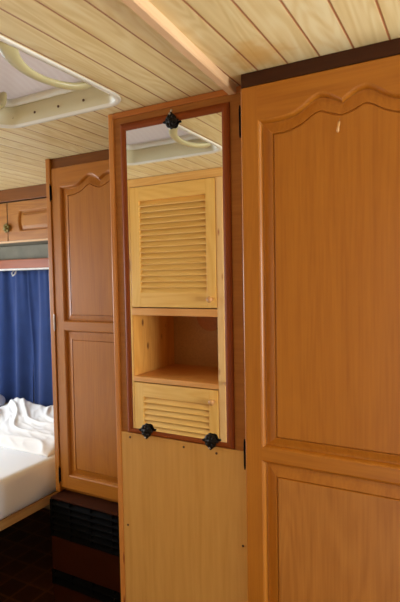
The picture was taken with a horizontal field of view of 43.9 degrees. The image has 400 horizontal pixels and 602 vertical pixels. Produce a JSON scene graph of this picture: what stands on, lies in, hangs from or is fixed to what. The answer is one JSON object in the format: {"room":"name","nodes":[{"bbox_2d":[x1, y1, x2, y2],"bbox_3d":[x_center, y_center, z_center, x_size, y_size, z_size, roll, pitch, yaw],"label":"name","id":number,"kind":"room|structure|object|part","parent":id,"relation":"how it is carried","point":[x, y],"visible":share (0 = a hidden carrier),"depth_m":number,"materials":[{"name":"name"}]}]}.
{"room":"camper van interior","nodes":[
{"label":"camper van interior","id":0,"kind":"room"},
{"bbox_2d":[0,508,53,601],"bbox_3d":[-0.042,1.346,1.294,4.900,0.050,2.250,0,3,29],"label":"floor","id":1,"kind":"structure","parent":0,"point":[26,560],"depth_m":2.45,"materials":[{"name":"brown tile"}]},
{"bbox_2d":[0,491,60,530],"bbox_3d":[-1.527,1.089,2.059,1.438,0.443,2.070,0,3,29],"label":"bed","id":2,"kind":"object","parent":1,"relation":"on","point":[41,503],"visible":0.02,"depth_m":2.04,"materials":[{"name":"brown wood"}]},
{"bbox_2d":[0,447,55,519],"bbox_3d":[-1.531,0.788,2.036,1.448,0.158,2.049,0,3,29],"label":"mattress","id":3,"kind":"object","parent":2,"relation":"on","point":[25,478],"visible":0.3,"depth_m":2.07,"materials":[{"name":"white fabric"}]},
{"bbox_2d":[0,395,4,406],"bbox_3d":[-1.354,0.593,2.833,0.380,0.126,0.400,0,3,29],"label":"pillow","id":4,"kind":"object","parent":3,"relation":"on","point":[2,399],"visible":0.9,"depth_m":2.87,"materials":[{"name":"white fabric"}]},
{"bbox_2d":[0,398,54,456],"bbox_3d":[-0.874,0.617,2.542,0.712,0.108,0.450,0,3,29],"label":"duvet","id":5,"kind":"object","parent":3,"relation":"on","point":[26,426],"visible":0.73,"depth_m":2.46,"materials":[{"name":"white fabric"}]},
{"bbox_2d":[50,489,120,601],"bbox_3d":[-0.259,1.029,2.057,0.518,0.517,0.451,0,3,29],"label":"heater","id":6,"kind":"object","parent":1,"relation":"on","point":[84,528],"visible":0.57,"depth_m":1.91,"materials":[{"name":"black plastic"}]},
{"bbox_2d":[45,149,117,502],"bbox_3d":[-0.210,0.093,2.149,0.542,1.339,0.647,0,3,29],"label":"wardrobe","id":7,"kind":"object","parent":6,"relation":"on","point":[77,186],"visible":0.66,"depth_m":1.93,"materials":[{"name":"brown wood"}]},
{"bbox_3d":[-0.357,-0.541,1.853,0.514,0.038,0.024,0,3,29],"label":"cornice","id":8,"kind":"part","parent":7,"relation":"part of","materials":[{"name":"brown wood"}]},
{"bbox_3d":[-0.368,-0.198,1.871,0.375,0.551,0.012,0,3,29],"label":"door panel","id":9,"kind":"part","parent":7,"relation":"part of","materials":[{"name":"brown wood"}]},
{"bbox_3d":[-0.357,0.411,1.899,0.375,0.576,0.012,0,3,29],"label":"door panel","id":10,"kind":"part","parent":7,"relation":"part of","materials":[{"name":"brown wood"}]},
{"bbox_2d":[50,499,119,556],"bbox_3d":[-0.367,0.863,1.859,0.518,0.149,0.018,0,3,29],"label":"grille","id":11,"kind":"object","parent":6,"relation":"attached to","point":[90,527],"depth_m":1.89,"materials":[{"name":"black plastic"}]},
{"bbox_2d":[52,568,120,601],"bbox_3d":[-0.362,1.104,1.870,0.518,0.056,0.018,0,3,29],"label":"grille","id":12,"kind":"object","parent":6,"relation":"attached to","point":[68,581],"depth_m":1.91,"materials":[{"name":"black plastic"}]},
{"bbox_2d":[108,86,247,601],"bbox_3d":[-0.045,0.385,1.403,0.446,1.858,0.046,0,3,29],"label":"partition panel","id":13,"kind":"object","parent":1,"relation":"on","point":[182,504],"visible":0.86,"depth_m":1.39,"materials":[{"name":"brown wood"}]},
{"bbox_2d":[120,102,234,449],"bbox_3d":[-0.072,-0.061,1.361,0.346,0.921,0.019,0,3,29],"label":"wall mirror","id":14,"kind":"object","parent":13,"relation":"attached to","point":[176,167],"visible":1,"depth_m":1.36,"materials":[{"name":"silver mirror"}]},
{"bbox_2d":[239,38,399,601],"bbox_3d":[0.568,0.367,1.533,0.512,1.858,1.006,0,3,29],"label":"wardrobe","id":15,"kind":"object","parent":1,"relation":"on","point":[320,136],"visible":1,"depth_m":1.11,"materials":[{"name":"brown wood"}]},
{"bbox_3d":[0.324,-0.520,1.067,0.504,0.032,0.027,0,3,29],"label":"cornice","id":16,"kind":"part","parent":15,"relation":"part of","materials":[{"name":"brown wood"}]},
{"bbox_3d":[0.316,-0.050,1.093,0.370,0.797,0.012,0,3,29],"label":"door panel","id":17,"kind":"part","parent":15,"relation":"part of","materials":[{"name":"brown wood"}]},
{"bbox_3d":[0.331,0.758,1.131,0.370,0.731,0.012,0,3,29],"label":"door panel","id":18,"kind":"part","parent":15,"relation":"part of","materials":[{"name":"brown wood"}]},
{"bbox_2d":[4,269,49,508],"bbox_3d":[0.468,0.307,2.211,4.900,1.919,0.050,0,3,29],"label":"wall","id":19,"kind":"structure","parent":0,"point":[47,506],"depth_m":3.00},
{"bbox_2d":[0,184,47,246],"bbox_3d":[-0.948,-0.452,2.726,1.311,0.278,0.320,0,3,29],"label":"upper cabinet","id":20,"kind":"object","parent":19,"relation":"attached to","point":[23,210],"visible":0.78,"depth_m":2.56,"materials":[{"name":"brown wood"}]},
{"bbox_3d":[-1.268,-0.417,2.760,0.587,0.198,0.018,0,3,29],"label":"door","id":21,"kind":"part","parent":20,"relation":"part of","materials":[{"name":"brown wood"}]},
{"bbox_3d":[-1.015,-0.382,2.600,0.048,0.049,0.028,0,3,29],"label":"knob","id":22,"kind":"part","parent":20,"relation":"part of","materials":[{"name":"gold metal"}]},
{"bbox_3d":[-0.750,-0.413,2.476,0.580,0.198,0.018,0,3,29],"label":"door","id":23,"kind":"part","parent":20,"relation":"part of","materials":[{"name":"brown wood"}]},
{"bbox_3d":[-0.750,-0.414,2.475,0.418,0.092,0.014,0,3,29],"label":"door panel","id":24,"kind":"part","parent":20,"relation":"part of","materials":[{"name":"brown wood"}]},
{"bbox_2d":[0,244,47,259],"bbox_3d":[-0.948,-0.272,2.885,1.461,0.104,0.066,0,3,29],"label":"trim","id":25,"kind":"structure","parent":19,"relation":"attached to","point":[27,251],"depth_m":2.89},
{"bbox_2d":[0,258,48,268],"bbox_3d":[-0.971,-0.215,2.844,1.461,0.052,0.030,0,3,29],"label":"trim","id":26,"kind":"structure","parent":19,"relation":"attached to","point":[37,262],"depth_m":2.85,"materials":[{"name":"red wood"}]},
{"bbox_2d":[0,267,48,270],"bbox_3d":[-0.966,-0.184,2.843,1.472,0.010,0.018,0,3,29],"label":"rail","id":27,"kind":"object","parent":26,"relation":"attached to","point":[45,267],"visible":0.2,"depth_m":2.85,"materials":[{"name":"white metal"}]},
{"bbox_2d":[0,270,33,403],"bbox_3d":[-1.296,0.222,3.076,0.657,0.812,0.090,0,3,29],"label":"curtain","id":28,"kind":"object","parent":27,"relation":"hanging from","point":[16,352],"visible":0.94,"depth_m":2.98,"materials":[{"name":"blue fabric"}]},
{"bbox_2d":[27,269,52,406],"bbox_3d":[-0.658,0.227,2.741,0.795,0.811,0.058,0,3,29],"label":"curtain","id":29,"kind":"object","parent":27,"relation":"hanging from","point":[38,280],"visible":0.19,"depth_m":2.88,"materials":[{"name":"blue fabric"}]},
{"bbox_2d":[0,0,399,189],"bbox_3d":[-0.077,-0.560,1.204,4.800,0.050,2.150,0,3,29],"label":"ceiling","id":30,"kind":"structure","parent":0,"point":[106,43],"depth_m":1.01,"materials":[{"name":"brown wood"}]},
{"bbox_2d":[0,35,120,127],"bbox_3d":[-0.519,-0.576,1.234,0.524,0.141,0.540,0,3,29],"label":"roof hatch","id":31,"kind":"object","parent":30,"relation":"attached to","point":[34,89],"visible":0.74,"depth_m":1.40,"materials":[{"name":"white plastic"}]},
{"bbox_3d":[-0.636,-0.582,1.368,0.049,0.076,0.266,0,3,25],"label":"handle","id":32,"kind":"part","parent":31,"relation":"part of","materials":[{"name":"beige plastic"}]},
{"bbox_3d":[-0.348,-0.524,1.123,0.072,0.042,0.286,0,3,29],"label":"handle","id":33,"kind":"part","parent":31,"relation":"part of","materials":[{"name":"beige plastic"}]},
{"bbox_3d":[-0.519,-0.556,1.235,0.524,0.056,0.540,0,3,29],"label":"frame","id":34,"kind":"part","parent":31,"relation":"part of","materials":[{"name":"beige plastic"}]},
{"bbox_2d":[121,0,235,94],"bbox_3d":[-0.165,-0.500,0.723,0.023,0.021,1.162,0,3,25],"label":"trim","id":35,"kind":"structure","parent":30,"relation":"attached to","point":[150,14],"depth_m":0.97,"materials":[{"name":"brown wood"}]}
]}

